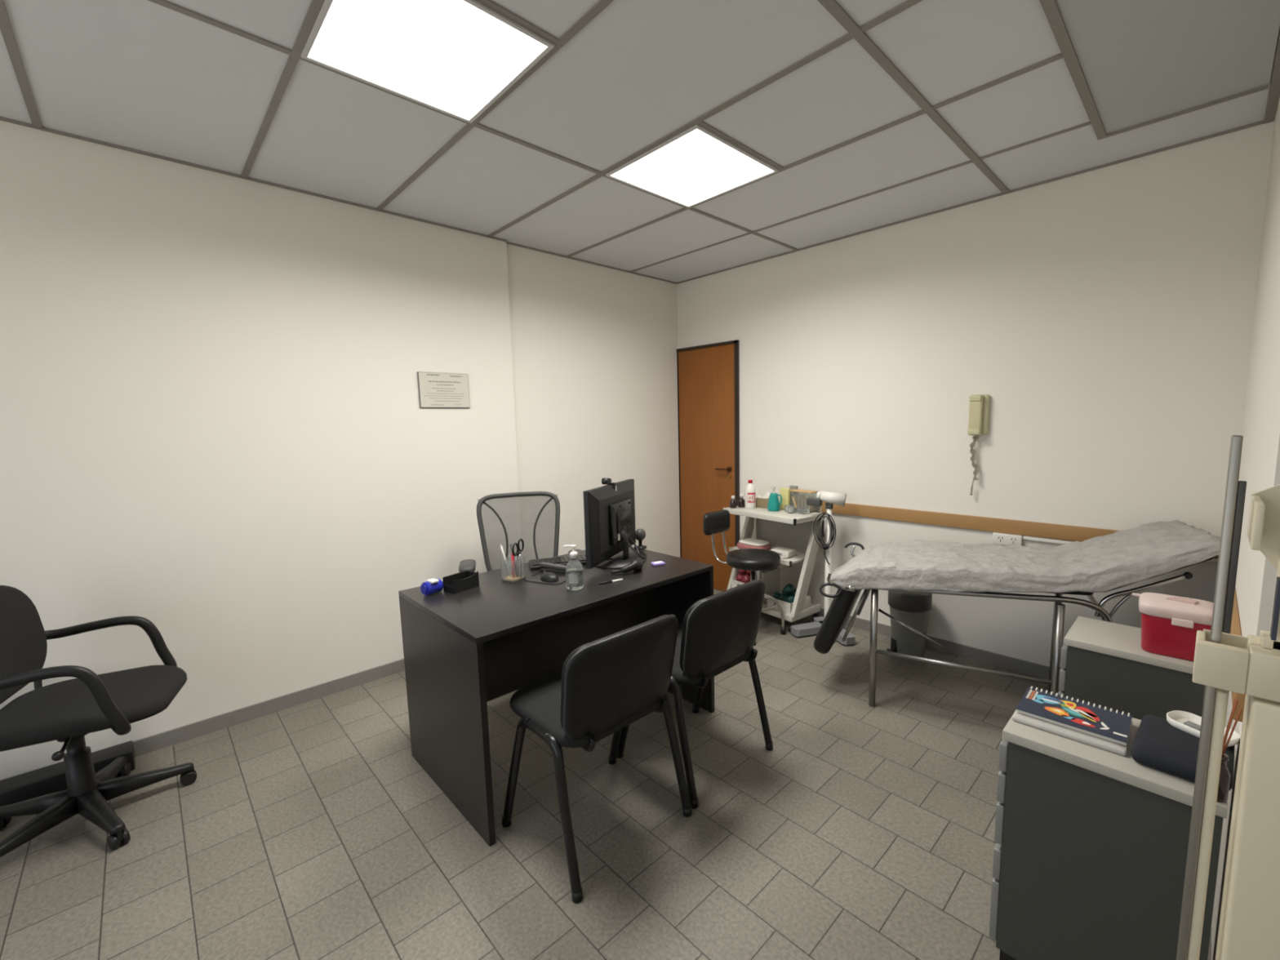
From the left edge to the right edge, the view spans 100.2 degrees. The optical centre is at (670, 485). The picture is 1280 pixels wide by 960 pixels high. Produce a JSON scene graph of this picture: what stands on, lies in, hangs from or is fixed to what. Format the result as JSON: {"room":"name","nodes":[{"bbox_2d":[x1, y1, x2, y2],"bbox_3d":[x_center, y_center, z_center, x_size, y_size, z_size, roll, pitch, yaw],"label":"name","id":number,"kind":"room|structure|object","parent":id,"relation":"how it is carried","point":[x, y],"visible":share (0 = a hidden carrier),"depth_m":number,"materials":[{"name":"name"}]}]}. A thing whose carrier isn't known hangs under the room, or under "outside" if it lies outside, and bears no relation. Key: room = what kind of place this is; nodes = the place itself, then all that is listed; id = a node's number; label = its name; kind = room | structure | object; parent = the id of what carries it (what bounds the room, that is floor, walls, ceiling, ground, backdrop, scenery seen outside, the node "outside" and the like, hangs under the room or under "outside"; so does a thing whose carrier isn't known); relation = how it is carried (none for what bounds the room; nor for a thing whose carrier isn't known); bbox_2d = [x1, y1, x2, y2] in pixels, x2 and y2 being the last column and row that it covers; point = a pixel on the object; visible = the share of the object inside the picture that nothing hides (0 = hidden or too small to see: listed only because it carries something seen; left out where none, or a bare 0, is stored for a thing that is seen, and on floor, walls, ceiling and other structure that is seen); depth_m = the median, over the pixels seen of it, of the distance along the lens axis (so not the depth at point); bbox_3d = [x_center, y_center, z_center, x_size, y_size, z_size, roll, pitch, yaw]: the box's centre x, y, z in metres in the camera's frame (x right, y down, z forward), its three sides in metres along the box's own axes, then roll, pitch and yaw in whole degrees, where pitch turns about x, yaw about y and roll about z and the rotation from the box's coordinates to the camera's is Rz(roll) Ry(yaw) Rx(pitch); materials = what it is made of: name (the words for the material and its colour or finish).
{"room":"examination room","nodes":[
{"label":"examination room","id":0,"kind":"room"},
{"bbox_2d":[0,120,679,780],"bbox_3d":[-1.966,-0.170,2.810,6.000,2.603,0.227,-8,10,-44],"label":"wall","id":1,"kind":"structure","parent":0,"point":[215,431],"depth_m":2.62,"materials":[{"name":"paint"}]},
{"bbox_2d":[0,0,42,128],"bbox_3d":[-2.034,-1.339,1.655,0.024,0.006,1.139,-8,10,-44],"label":"trim","id":2,"kind":"structure","parent":1,"relation":"attached to","point":[6,28],"depth_m":1.70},
{"bbox_2d":[0,116,506,241],"bbox_3d":[-2.469,-1.371,2.015,4.010,0.010,0.013,-8,10,-44],"label":"trim","id":3,"kind":"structure","parent":1,"relation":"attached to","point":[2,118],"depth_m":2.42,"materials":[{"name":"metal"}]},
{"bbox_2d":[133,658,404,756],"bbox_3d":[-1.868,1.095,2.884,5.599,0.070,0.038,-8,10,-44],"label":"baseboard","id":4,"kind":"structure","parent":1,"relation":"attached to","point":[179,735],"depth_m":2.67,"materials":[{"name":"stone"}]},
{"bbox_2d":[240,55,299,177],"bbox_3d":[-1.591,-1.399,2.092,0.024,0.006,1.139,-8,10,-44],"label":"trim","id":5,"kind":"structure","parent":1,"relation":"attached to","point":[291,63],"depth_m":1.98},
{"bbox_2d":[376,124,473,210],"bbox_3d":[-1.183,-1.455,2.494,0.024,0.006,1.139,-8,10,-44],"label":"trim","id":6,"kind":"structure","parent":1,"relation":"attached to","point":[467,127],"depth_m":2.40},
{"bbox_2d":[417,371,470,407],"bbox_3d":[-1.357,-0.573,3.207,0.298,0.205,0.013,-8,10,-44],"label":"certificate","id":7,"kind":"object","parent":1,"relation":"attached to","point":[436,389],"visible":1,"depth_m":3.20,"materials":[{"name":"white paper"}]},
{"bbox_2d":[488,173,601,236],"bbox_3d":[-0.735,-1.517,2.937,0.024,0.006,1.139,-8,10,-44],"label":"trim","id":8,"kind":"structure","parent":1,"relation":"attached to","point":[593,178],"depth_m":2.85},
{"bbox_2d":[506,241,676,284],"bbox_3d":[-0.506,-1.645,3.990,1.586,0.010,0.012,-8,10,-44],"label":"trim","id":9,"kind":"structure","parent":1,"relation":"attached to","point":[507,242],"depth_m":3.88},
{"bbox_2d":[566,207,688,257],"bbox_3d":[-0.322,-1.575,3.363,0.024,0.006,1.165,-8,10,-44],"label":"trim","id":10,"kind":"structure","parent":1,"relation":"attached to","point":[683,209],"depth_m":3.29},
{"bbox_2d":[630,232,751,272],"bbox_3d":[0.093,-1.632,3.772,0.018,0.006,1.165,-8,10,-44],"label":"trim","id":11,"kind":"structure","parent":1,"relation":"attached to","point":[747,233],"depth_m":3.71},
{"bbox_2d":[0,588,1048,959],"bbox_3d":[-0.363,1.330,1.393,6.000,0.100,4.700,-8,10,-44],"label":"floor","id":12,"kind":"structure","parent":0,"point":[313,829],"depth_m":1.84,"materials":[{"name":"tile"}]},
{"bbox_2d":[0,740,135,806],"bbox_3d":[-2.473,1.185,2.167,0.420,0.085,0.120,-8,10,-44],"label":"box","id":13,"kind":"object","parent":12,"relation":"on","point":[51,779],"visible":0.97,"depth_m":2.12,"materials":[{"name":"black plastic"}]},
{"bbox_2d":[0,585,196,857],"bbox_3d":[-2.183,0.794,1.949,0.596,0.900,0.585,-5,8,-29],"label":"armchair","id":14,"kind":"object","parent":12,"relation":"on","point":[66,711],"visible":1,"depth_m":1.92,"materials":[{"name":"fabric"}]},
{"bbox_2d":[458,491,582,572],"bbox_3d":[-0.829,0.575,3.048,0.685,1.024,0.569,-3,7,-19],"label":"mesh office chair","id":15,"kind":"object","parent":12,"relation":"on","point":[533,517],"visible":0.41,"depth_m":3.23,"materials":[{"name":"fabric"}]},
{"bbox_2d":[398,546,714,846],"bbox_3d":[-0.464,0.781,2.449,1.180,0.743,0.730,-8,10,-44],"label":"desk","id":16,"kind":"object","parent":12,"relation":"on","point":[465,651],"visible":0.76,"depth_m":2.14,"materials":[{"name":"laminate"}]},
{"bbox_2d":[420,578,443,595],"bbox_3d":[-0.983,0.415,2.203,0.057,0.059,0.076,4,8,35],"label":"tape dispenser","id":17,"kind":"object","parent":16,"relation":"on","point":[431,586],"visible":1,"depth_m":2.18,"materials":[{"name":"blue plastic"}]},
{"bbox_2d":[442,569,479,594],"bbox_3d":[-0.886,0.401,2.259,0.070,0.072,0.124,3,8,31],"label":"desk tray","id":18,"kind":"object","parent":16,"relation":"on","point":[456,583],"visible":1,"depth_m":2.25,"materials":[{"name":"black plastic"}]},
{"bbox_2d":[500,555,525,582],"bbox_3d":[-0.700,0.370,2.372,0.072,0.100,0.072,2,8,25],"label":"pencil cup","id":19,"kind":"object","parent":16,"relation":"on","point":[512,571],"visible":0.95,"depth_m":2.35,"materials":[{"name":"glass"}]},
{"bbox_2d":[511,538,524,559],"bbox_3d":[-0.676,0.322,2.381,0.036,0.168,0.083,1,7,20],"label":"scissors","id":20,"kind":"object","parent":19,"relation":"in","point":[517,553],"visible":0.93,"depth_m":2.37,"materials":[{"name":"plastic"}]},
{"bbox_2d":[523,570,565,584],"bbox_3d":[-0.538,0.412,2.402,0.200,0.003,0.170,2,8,25],"label":"mouse pad","id":21,"kind":"object","parent":16,"relation":"on","point":[535,578],"visible":0.56,"depth_m":2.38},
{"bbox_2d":[540,570,559,581],"bbox_3d":[-0.539,0.398,2.372,0.102,0.030,0.060,4,8,35],"label":"mouse","id":22,"kind":"object","parent":21,"relation":"on","point":[548,576],"visible":1,"depth_m":2.35,"materials":[{"name":"black plastic"}]},
{"bbox_2d":[539,562,565,572],"bbox_3d":[-0.545,0.382,2.505,0.140,0.039,0.030,1,7,15],"label":"stapler","id":23,"kind":"object","parent":16,"relation":"on","point":[555,567],"visible":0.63,"depth_m":2.50,"materials":[{"name":"black plastic"}]},
{"bbox_2d":[528,554,613,570],"bbox_3d":[-0.495,0.371,2.653,0.400,0.023,0.140,-3,7,-19],"label":"keyboard","id":24,"kind":"object","parent":16,"relation":"on","point":[535,564],"visible":0.53,"depth_m":2.61,"materials":[{"name":"black plastic"}]},
{"bbox_2d":[563,544,583,590],"bbox_3d":[-0.403,0.339,2.235,0.074,0.184,0.074,-8,10,-44],"label":"bottle","id":25,"kind":"object","parent":16,"relation":"on","point":[574,568],"visible":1,"depth_m":2.21,"materials":[{"name":"clear plastic"}]},
{"bbox_2d":[582,479,646,568],"bbox_3d":[-0.258,0.185,2.653,0.263,0.385,0.506,-1,7,1],"label":"monitor","id":26,"kind":"object","parent":16,"relation":"on","point":[609,513],"visible":0.93,"depth_m":2.55,"materials":[{"name":"black plastic"}]},
{"bbox_2d":[601,477,616,491],"bbox_3d":[-0.302,-0.005,2.619,0.064,0.069,0.066,1,7,19],"label":"webcam","id":27,"kind":"object","parent":26,"relation":"attached to","point":[605,481],"visible":1,"depth_m":2.60,"materials":[{"name":"black plastic"}]},
{"bbox_2d":[610,557,643,573],"bbox_3d":[-0.172,0.365,2.511,0.110,0.058,0.253,2,8,25],"label":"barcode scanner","id":28,"kind":"object","parent":16,"relation":"on","point":[635,565],"visible":1,"depth_m":2.43,"materials":[{"name":"black plastic"}]},
{"bbox_2d":[634,528,646,549],"bbox_3d":[-0.167,0.289,2.931,0.070,0.109,0.070,-8,10,-44],"label":"webcam","id":29,"kind":"object","parent":16,"relation":"on","point":[640,533],"visible":0.94,"depth_m":2.91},
{"bbox_2d":[650,560,665,566],"bbox_3d":[-0.061,0.376,2.585,0.060,0.013,0.044,-4,7,-25],"label":"pack","id":30,"kind":"object","parent":16,"relation":"on","point":[659,562],"visible":1,"depth_m":2.57},
{"bbox_2d":[502,614,692,903],"bbox_3d":[-0.272,0.824,1.895,0.519,0.782,0.494,-8,10,-44],"label":"chair","id":31,"kind":"object","parent":12,"relation":"on","point":[606,684],"visible":1,"depth_m":1.69,"materials":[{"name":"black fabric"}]},
{"bbox_2d":[616,579,773,808],"bbox_3d":[0.099,0.771,2.278,0.519,0.782,0.494,-8,10,-44],"label":"chair","id":32,"kind":"object","parent":12,"relation":"on","point":[717,633],"visible":0.83,"depth_m":2.03,"materials":[{"name":"plastic"}]},
{"bbox_2d":[702,509,786,645],"bbox_3d":[0.498,0.593,3.631,0.363,0.800,0.517,-8,10,-44],"label":"stool","id":33,"kind":"object","parent":12,"relation":"on","point":[753,560],"visible":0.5,"depth_m":3.57,"materials":[{"name":"black leather"}]},
{"bbox_2d":[723,504,823,632],"bbox_3d":[0.727,0.565,3.858,0.330,0.788,0.665,-7,9,-38],"label":"trolley","id":34,"kind":"object","parent":12,"relation":"on","point":[795,531],"visible":0.5,"depth_m":3.73,"materials":[{"name":"white plastic"}]},
{"bbox_2d":[729,495,736,508],"bbox_3d":[0.464,0.120,3.964,0.052,0.090,0.052,-8,10,-44],"label":"bottle","id":35,"kind":"object","parent":34,"relation":"on","point":[732,502],"visible":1,"depth_m":3.95,"materials":[{"name":"orange glass"}]},
{"bbox_2d":[730,577,745,587],"bbox_3d":[0.567,0.767,4.012,0.144,0.120,0.178,-7,9,-38],"label":"crate","id":36,"kind":"object","parent":34,"relation":"on","point":[735,583],"visible":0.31,"depth_m":4.01,"materials":[{"name":"plastic"}]},
{"bbox_2d":[740,574,751,582],"bbox_3d":[0.562,0.702,3.964,0.088,0.083,0.076,0,7,5],"label":"bag","id":37,"kind":"object","parent":36,"relation":"in","point":[745,579],"visible":0.62,"depth_m":3.94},
{"bbox_2d":[737,493,744,507],"bbox_3d":[0.529,0.112,3.990,0.052,0.097,0.052,-8,10,-44],"label":"bottle","id":38,"kind":"object","parent":34,"relation":"on","point":[740,501],"visible":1,"depth_m":3.97,"materials":[{"name":"brown glass"}]},
{"bbox_2d":[745,480,755,508],"bbox_3d":[0.590,0.061,3.937,0.078,0.208,0.085,-4,8,-26],"label":"bottle","id":39,"kind":"object","parent":34,"relation":"on","point":[750,491],"visible":1,"depth_m":3.91,"materials":[{"name":"white plastic"}]},
{"bbox_2d":[737,537,771,550],"bbox_3d":[0.617,0.437,3.954,0.170,0.058,0.240,-7,9,-40],"label":"pouch","id":40,"kind":"object","parent":34,"relation":"on","point":[749,543],"visible":0.89,"depth_m":3.90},
{"bbox_2d":[755,491,769,508],"bbox_3d":[0.700,0.103,3.965,0.110,0.116,0.080,5,9,40],"label":"tissue box","id":41,"kind":"object","parent":34,"relation":"on","point":[761,502],"visible":0.67,"depth_m":3.94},
{"bbox_2d":[728,545,805,565],"bbox_3d":[0.727,0.485,3.867,0.286,0.029,0.570,-7,9,-38],"label":"shelf","id":42,"kind":"object","parent":34,"relation":"attached to","point":[801,556],"depth_m":3.67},
{"bbox_2d":[761,568,780,604],"bbox_3d":[0.728,0.725,3.872,0.180,0.230,0.018,-7,9,-38],"label":"binder","id":43,"kind":"object","parent":34,"relation":"on","point":[771,578],"visible":0.58,"depth_m":3.86,"materials":[{"name":"grey cardboard"}]},
{"bbox_2d":[723,504,823,524],"bbox_3d":[0.721,0.194,3.816,0.326,0.036,0.655,-7,9,-38],"label":"shelf","id":44,"kind":"object","parent":34,"relation":"attached to","point":[780,516],"depth_m":3.66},
{"bbox_2d":[767,486,782,511],"bbox_3d":[0.736,0.093,3.804,0.088,0.172,0.094,-3,7,-17],"label":"pump bottle","id":45,"kind":"object","parent":34,"relation":"on","point":[773,505],"visible":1,"depth_m":3.78,"materials":[{"name":"plastic"}]},
{"bbox_2d":[779,487,790,509],"bbox_3d":[0.823,0.095,3.846,0.030,0.155,0.080,-6,8,-34],"label":"pack","id":46,"kind":"object","parent":34,"relation":"on","point":[784,492],"visible":0.75,"depth_m":3.83,"materials":[{"name":"yellow paper"}]},
{"bbox_2d":[766,591,810,614],"bbox_3d":[0.828,0.814,3.744,0.220,0.080,0.210,-7,9,-38],"label":"plastic tray","id":47,"kind":"object","parent":34,"relation":"on","point":[786,606],"visible":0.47,"depth_m":3.69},
{"bbox_2d":[789,587,796,597],"bbox_3d":[0.869,0.754,3.731,0.086,0.077,0.074,0,7,5],"label":"bag","id":48,"kind":"object","parent":47,"relation":"in","point":[793,593],"visible":0.41,"depth_m":3.71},
{"bbox_2d":[783,583,794,595],"bbox_3d":[0.825,0.721,3.719,0.074,0.077,0.086,5,9,40],"label":"bag","id":49,"kind":"object","parent":48,"relation":"on","point":[788,588],"visible":1,"depth_m":3.70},
{"bbox_2d":[761,603,820,622],"bbox_3d":[0.731,0.845,3.905,0.316,0.055,0.635,-7,9,-38],"label":"shelf","id":50,"kind":"object","parent":34,"relation":"attached to","point":[797,615],"depth_m":3.66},
{"bbox_2d":[794,506,810,514],"bbox_3d":[0.907,0.173,3.679,0.074,0.036,0.084,-6,8,-36],"label":"case","id":51,"kind":"object","parent":34,"relation":"on","point":[801,510],"visible":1,"depth_m":3.65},
{"bbox_2d":[790,488,817,512],"bbox_3d":[0.940,0.106,3.772,0.080,0.146,0.180,-7,9,-38],"label":"acrylic box","id":52,"kind":"object","parent":34,"relation":"on","point":[800,495],"visible":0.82,"depth_m":3.73,"materials":[{"name":"clear plastic"}]},
{"bbox_3d":[0.763,0.485,3.761,0.140,0.002,0.200,-5,8,-30],"label":"paper sheet","id":53,"kind":"object","parent":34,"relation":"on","visible":0},
{"bbox_3d":[0.763,0.484,3.761,0.140,0.002,0.200,-8,10,-44],"label":"paper sheet","id":54,"kind":"object","parent":53,"relation":"on","visible":0},
{"bbox_3d":[0.763,0.482,3.761,0.140,0.002,0.200,-6,8,-35],"label":"paper sheet","id":55,"kind":"object","parent":54,"relation":"on","visible":0},
{"bbox_3d":[0.763,0.480,3.760,0.200,0.002,0.140,4,9,39],"label":"paper sheet","id":56,"kind":"object","parent":55,"relation":"on","visible":0},
{"bbox_3d":[0.763,0.478,3.760,0.140,0.001,0.200,-7,9,-40],"label":"paper sheet","id":57,"kind":"object","parent":56,"relation":"on","visible":0},
{"bbox_2d":[770,546,795,557],"bbox_3d":[0.783,0.463,3.723,0.140,0.035,0.112,5,9,41],"label":"carton","id":58,"kind":"object","parent":57,"relation":"on","point":[783,552],"visible":0.84,"depth_m":3.69,"materials":[{"name":"white cardboard"}]},
{"bbox_2d":[791,490,854,644],"bbox_3d":[1.029,0.510,3.520,0.410,0.946,0.311,3,8,28],"label":"lamp","id":59,"kind":"object","parent":12,"relation":"on","point":[831,498],"visible":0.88,"depth_m":3.52,"materials":[{"name":"white metal"}]},
{"bbox_2d":[813,512,835,564],"bbox_3d":[1.013,0.348,3.515,0.035,0.350,0.164,-8,10,-44],"label":"coiled cable","id":60,"kind":"object","parent":59,"relation":"hanging from","point":[825,546],"visible":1,"depth_m":3.51,"materials":[{"name":"black plastic"}]},
{"bbox_2d":[886,590,932,659],"bbox_3d":[1.442,0.817,3.233,0.242,0.414,0.242,-8,10,-44],"label":"pedal bin","id":61,"kind":"object","parent":12,"relation":"on","point":[912,609],"visible":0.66,"depth_m":3.15,"materials":[{"name":"black plastic"}]},
{"bbox_2d":[813,542,1213,706],"bbox_3d":[1.506,0.637,2.622,1.496,0.909,0.658,3,8,29],"label":"couch","id":62,"kind":"object","parent":12,"relation":"on","point":[842,604],"visible":0.47,"depth_m":2.56,"materials":[{"name":"metal"}]},
{"bbox_2d":[813,588,862,653],"bbox_3d":[0.952,0.655,2.941,0.220,0.419,0.490,3,8,29],"label":"cushion","id":63,"kind":"object","parent":62,"relation":"on","point":[841,607],"depth_m":2.74,"materials":[{"name":"black leather"}]},
{"bbox_2d":[830,520,1220,592],"bbox_3d":[1.556,0.329,2.543,1.445,0.375,0.564,3,8,29],"label":"paper","id":64,"kind":"object","parent":62,"relation":"on","point":[1098,564],"visible":1,"depth_m":2.37,"materials":[{"name":"paper"}]},
{"bbox_2d":[1046,591,1093,595],"bbox_3d":[1.453,0.406,2.621,0.916,0.122,0.520,3,8,29],"label":"metal bar","id":65,"kind":"object","parent":62,"relation":"on","point":[1069,593],"depth_m":2.21,"materials":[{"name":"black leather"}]},
{"bbox_2d":[1102,556,1213,592],"bbox_3d":[2.006,0.311,2.299,0.335,0.204,0.520,3,8,29],"label":"cushion","id":66,"kind":"object","parent":62,"relation":"on","point":[1187,575],"depth_m":2.08,"materials":[{"name":"black leather"}]},
{"bbox_2d":[988,716,1227,959],"bbox_3d":[1.072,0.931,1.336,0.290,0.650,0.396,-8,10,-44],"label":"base cabinet","id":67,"kind":"object","parent":12,"relation":"on","point":[1091,848],"visible":0.85,"depth_m":1.24,"materials":[{"name":"grey laminate"}]},
{"bbox_2d":[1012,710,1133,755],"bbox_3d":[1.019,0.595,1.357,0.226,0.014,0.180,5,9,44],"label":"magazine","id":68,"kind":"object","parent":67,"relation":"on","point":[1087,739],"visible":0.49,"depth_m":1.29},
{"bbox_2d":[1015,686,1132,746],"bbox_3d":[1.027,0.581,1.363,0.220,0.019,0.159,5,9,44],"label":"spiral notebook","id":69,"kind":"object","parent":68,"relation":"on","point":[1110,725],"visible":1,"depth_m":1.35,"materials":[{"name":"multicoloured paper"}]},
{"bbox_2d":[1130,714,1235,791],"bbox_3d":[1.165,0.596,1.214,0.225,0.040,0.160,-7,9,-42],"label":"pouch","id":70,"kind":"object","parent":67,"relation":"on","point":[1157,744],"visible":0.77,"depth_m":1.19,"materials":[{"name":"fabric"}]},
{"bbox_2d":[1166,710,1239,746],"bbox_3d":[1.235,0.565,1.241,0.076,0.020,0.122,-4,7,-20],"label":"plastic tray","id":71,"kind":"object","parent":70,"relation":"on","point":[1188,722],"visible":0.63,"depth_m":1.26,"materials":[{"name":"white plastic"}]},
{"bbox_2d":[1216,697,1242,802],"bbox_3d":[1.115,0.525,1.080,0.062,0.214,0.040,-4,7,-22],"label":"reed diffuser","id":72,"kind":"object","parent":67,"relation":"on","point":[1224,775],"visible":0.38,"depth_m":1.07,"materials":[{"name":"orange glass"}]},
{"bbox_2d":[1057,616,1217,719],"bbox_3d":[1.624,0.856,1.879,0.290,0.650,0.396,-8,10,-44],"label":"base cabinet","id":73,"kind":"object","parent":12,"relation":"on","point":[1104,664],"visible":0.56,"depth_m":1.79,"materials":[{"name":"grey laminate"}]},
{"bbox_2d":[1132,592,1213,661],"bbox_3d":[1.641,0.453,1.746,0.211,0.180,0.168,5,9,42],"label":"sharps container","id":74,"kind":"object","parent":73,"relation":"on","point":[1170,624],"visible":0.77,"depth_m":1.70,"materials":[{"name":"red plastic"}]},
{"bbox_2d":[1176,435,1279,959],"bbox_3d":[0.720,0.636,0.628,0.440,1.378,0.430,-8,10,-44],"label":"scale","id":75,"kind":"object","parent":12,"relation":"on","point":[1249,926],"visible":1,"depth_m":0.69,"materials":[{"name":"beige metal"}]},
{"bbox_2d":[0,0,1279,282],"bbox_3d":[-0.414,-1.354,1.073,6.000,0.100,4.700,-8,10,-44],"label":"ceiling","id":76,"kind":"structure","parent":0,"point":[143,75],"depth_m":2.03,"materials":[{"name":"tile"}]},
{"bbox_2d":[291,0,324,55],"bbox_3d":[-0.735,-1.313,1.236,0.024,0.006,1.241,-8,10,-44],"label":"trim","id":77,"kind":"structure","parent":76,"relation":"attached to","point":[315,6],"depth_m":1.56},
{"bbox_2d":[301,0,554,123],"bbox_3d":[-0.762,-1.361,1.669,0.552,0.012,0.584,-8,10,-44],"label":"recessed light","id":78,"kind":"object","parent":76,"relation":"in","point":[454,58],"visible":1,"depth_m":1.66,"materials":[{"name":"white"}]},
{"bbox_2d":[475,0,558,44],"bbox_3d":[-0.548,-1.343,1.454,0.552,0.006,0.024,-8,10,-44],"label":"trim","id":79,"kind":"structure","parent":76,"relation":"attached to","point":[490,4],"depth_m":1.56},
{"bbox_2d":[472,0,613,124],"bbox_3d":[-0.327,-1.369,1.638,0.024,0.006,1.241,-8,10,-44],"label":"trim","id":80,"kind":"structure","parent":76,"relation":"attached to","point":[601,5],"depth_m":1.65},
{"bbox_2d":[605,124,778,208],"bbox_3d":[0.101,-1.480,2.521,0.572,0.012,0.584,-8,10,-44],"label":"recessed light","id":81,"kind":"object","parent":76,"relation":"in","point":[696,166],"visible":1,"depth_m":2.48,"materials":[{"name":"white"}]},
{"bbox_2d":[601,33,853,174],"bbox_3d":[0.122,-1.431,2.081,0.024,0.006,1.241,-8,10,-44],"label":"trim","id":82,"kind":"structure","parent":76,"relation":"attached to","point":[848,37],"depth_m":1.95,"materials":[{"name":"metal"}]},
{"bbox_2d":[697,120,782,169],"bbox_3d":[0.316,-1.461,2.307,0.572,0.006,0.024,-8,10,-44],"label":"trim","id":83,"kind":"structure","parent":76,"relation":"attached to","point":[703,124],"depth_m":2.28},
{"bbox_2d":[690,110,925,208],"bbox_3d":[0.544,-1.488,2.498,0.024,0.006,1.241,-8,10,-44],"label":"trim","id":84,"kind":"structure","parent":76,"relation":"attached to","point":[922,112],"depth_m":2.29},
{"bbox_2d":[752,160,972,232],"bbox_3d":[0.959,-1.545,2.907,0.018,0.006,1.241,-8,10,-44],"label":"trim","id":85,"kind":"structure","parent":76,"relation":"attached to","point":[970,161],"depth_m":2.81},
{"bbox_2d":[817,0,1009,193],"bbox_3d":[-0.205,-1.279,0.868,5.596,0.008,0.030,-8,10,-44],"label":"trim","id":86,"kind":"structure","parent":76,"relation":"attached to","point":[833,7],"depth_m":1.87,"materials":[{"name":"metal"}]},
{"bbox_2d":[932,53,1062,109],"bbox_3d":[1.146,-1.428,1.895,0.024,0.006,0.407,-8,10,-44],"label":"trim","id":87,"kind":"structure","parent":76,"relation":"attached to","point":[1059,56],"depth_m":1.88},
{"bbox_2d":[979,121,1090,159],"bbox_3d":[1.562,-1.485,2.305,0.018,0.006,0.407,-8,10,-44],"label":"trim","id":88,"kind":"structure","parent":76,"relation":"attached to","point":[1087,123],"depth_m":2.29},
{"bbox_2d":[1039,0,1279,140],"bbox_3d":[1.528,-1.398,1.645,1.300,0.019,0.486,-8,10,-44],"label":"ceiling panel","id":89,"kind":"object","parent":76,"relation":"attached to","point":[1131,64],"visible":1,"depth_m":1.74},
{"bbox_2d":[676,118,1275,666],"bbox_3d":[1.345,-0.325,3.581,0.200,2.603,3.390,-8,10,-44],"label":"wall","id":90,"kind":"structure","parent":0,"point":[1104,316],"depth_m":2.88,"materials":[{"name":"paint"}]},
{"bbox_2d":[147,0,798,250],"bbox_3d":[-1.100,-1.369,1.762,5.596,0.006,0.024,-8,10,-44],"label":"trim","id":91,"kind":"structure","parent":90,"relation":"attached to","point":[167,4],"depth_m":1.92,"materials":[{"name":"metal"}]},
{"bbox_2d":[675,339,739,591],"bbox_3d":[0.294,-0.134,4.482,0.066,2.050,0.664,-8,10,-44],"label":"door","id":92,"kind":"structure","parent":90,"relation":"in","point":[708,375],"depth_m":4.47,"materials":[{"name":"brown wood"}]},
{"bbox_2d":[810,608,1049,679],"bbox_3d":[1.536,0.967,3.414,0.012,0.070,2.678,-8,10,-44],"label":"baseboard","id":93,"kind":"structure","parent":90,"relation":"attached to","point":[1032,668],"depth_m":3.15,"materials":[{"name":"stone"}]},
{"bbox_2d":[676,120,1263,284],"bbox_3d":[1.238,-1.603,3.359,0.012,0.010,3.347,-8,10,-44],"label":"trim","id":94,"kind":"structure","parent":90,"relation":"attached to","point":[1260,122],"depth_m":2.77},
{"bbox_2d":[967,394,990,495],"bbox_3d":[1.728,-0.226,3.010,0.073,0.568,0.090,-8,10,-44],"label":"wall phone","id":95,"kind":"object","parent":90,"relation":"attached to","point":[979,405],"visible":1,"depth_m":2.98,"materials":[{"name":"beige plastic"}]},
{"bbox_2d":[992,532,1022,546],"bbox_3d":[1.871,0.300,2.968,0.030,0.065,0.140,-8,10,-44],"label":"power outlet","id":96,"kind":"object","parent":90,"relation":"attached to","point":[1002,539],"visible":0.87,"depth_m":2.96,"materials":[{"name":"white plastic"}]},
{"bbox_2d":[821,501,1218,558],"bbox_3d":[1.764,0.215,3.075,0.018,0.078,1.972,-8,10,-44],"label":"trim","id":97,"kind":"structure","parent":90,"relation":"attached to","point":[1058,531],"depth_m":3.07,"materials":[{"name":"brown wood"}]},
{"bbox_2d":[1022,535,1217,563],"bbox_3d":[2.197,0.310,2.651,0.015,0.019,0.765,-8,10,-44],"label":"duct","id":98,"kind":"object","parent":90,"relation":"attached to","point":[1028,538],"visible":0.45,"depth_m":2.83,"materials":[{"name":"white plastic"}]},
{"bbox_2d":[1216,753,1230,802],"bbox_3d":[1.105,0.587,1.083,0.040,0.092,0.040,-8,10,-44],"label":"jar","id":99,"kind":"object","parent":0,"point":[1224,775],"depth_m":1.07,"materials":[{"name":"clear glass"}]},
{"bbox_2d":[1211,95,1279,959],"bbox_3d":[2.288,-0.078,1.358,2.020,2.603,1.110,-8,10,-44],"label":"wall","id":100,"kind":"structure","parent":0,"point":[1260,465],"depth_m":1.44,"materials":[{"name":"paint"}]},
{"bbox_2d":[859,0,922,32],"bbox_3d":[1.222,-1.321,0.981,0.024,0.006,1.818,-8,10,-44],"label":"trim","id":101,"kind":"structure","parent":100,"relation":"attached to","point":[907,4],"depth_m":1.56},
{"bbox_2d":[1207,928,1211,959],"bbox_3d":[1.845,1.149,1.834,1.819,0.070,0.012,-8,10,-44],"label":"baseboard","id":102,"kind":"structure","parent":100,"relation":"attached to","point":[1209,957],"depth_m":1.36,"materials":[{"name":"stone"}]},
{"bbox_2d":[1230,589,1245,722],"bbox_3d":[1.835,0.372,1.750,1.799,0.078,0.018,-8,10,-44],"label":"trim","id":103,"kind":"structure","parent":100,"relation":"attached to","point":[1235,624],"depth_m":1.38,"materials":[{"name":"brown wood"}]},
{"bbox_2d":[1263,32,1279,124],"bbox_3d":[1.790,-1.395,1.537,1.819,0.012,0.029,-8,10,-44],"label":"trim","id":104,"kind":"structure","parent":100,"relation":"attached to","point":[1274,89],"depth_m":1.96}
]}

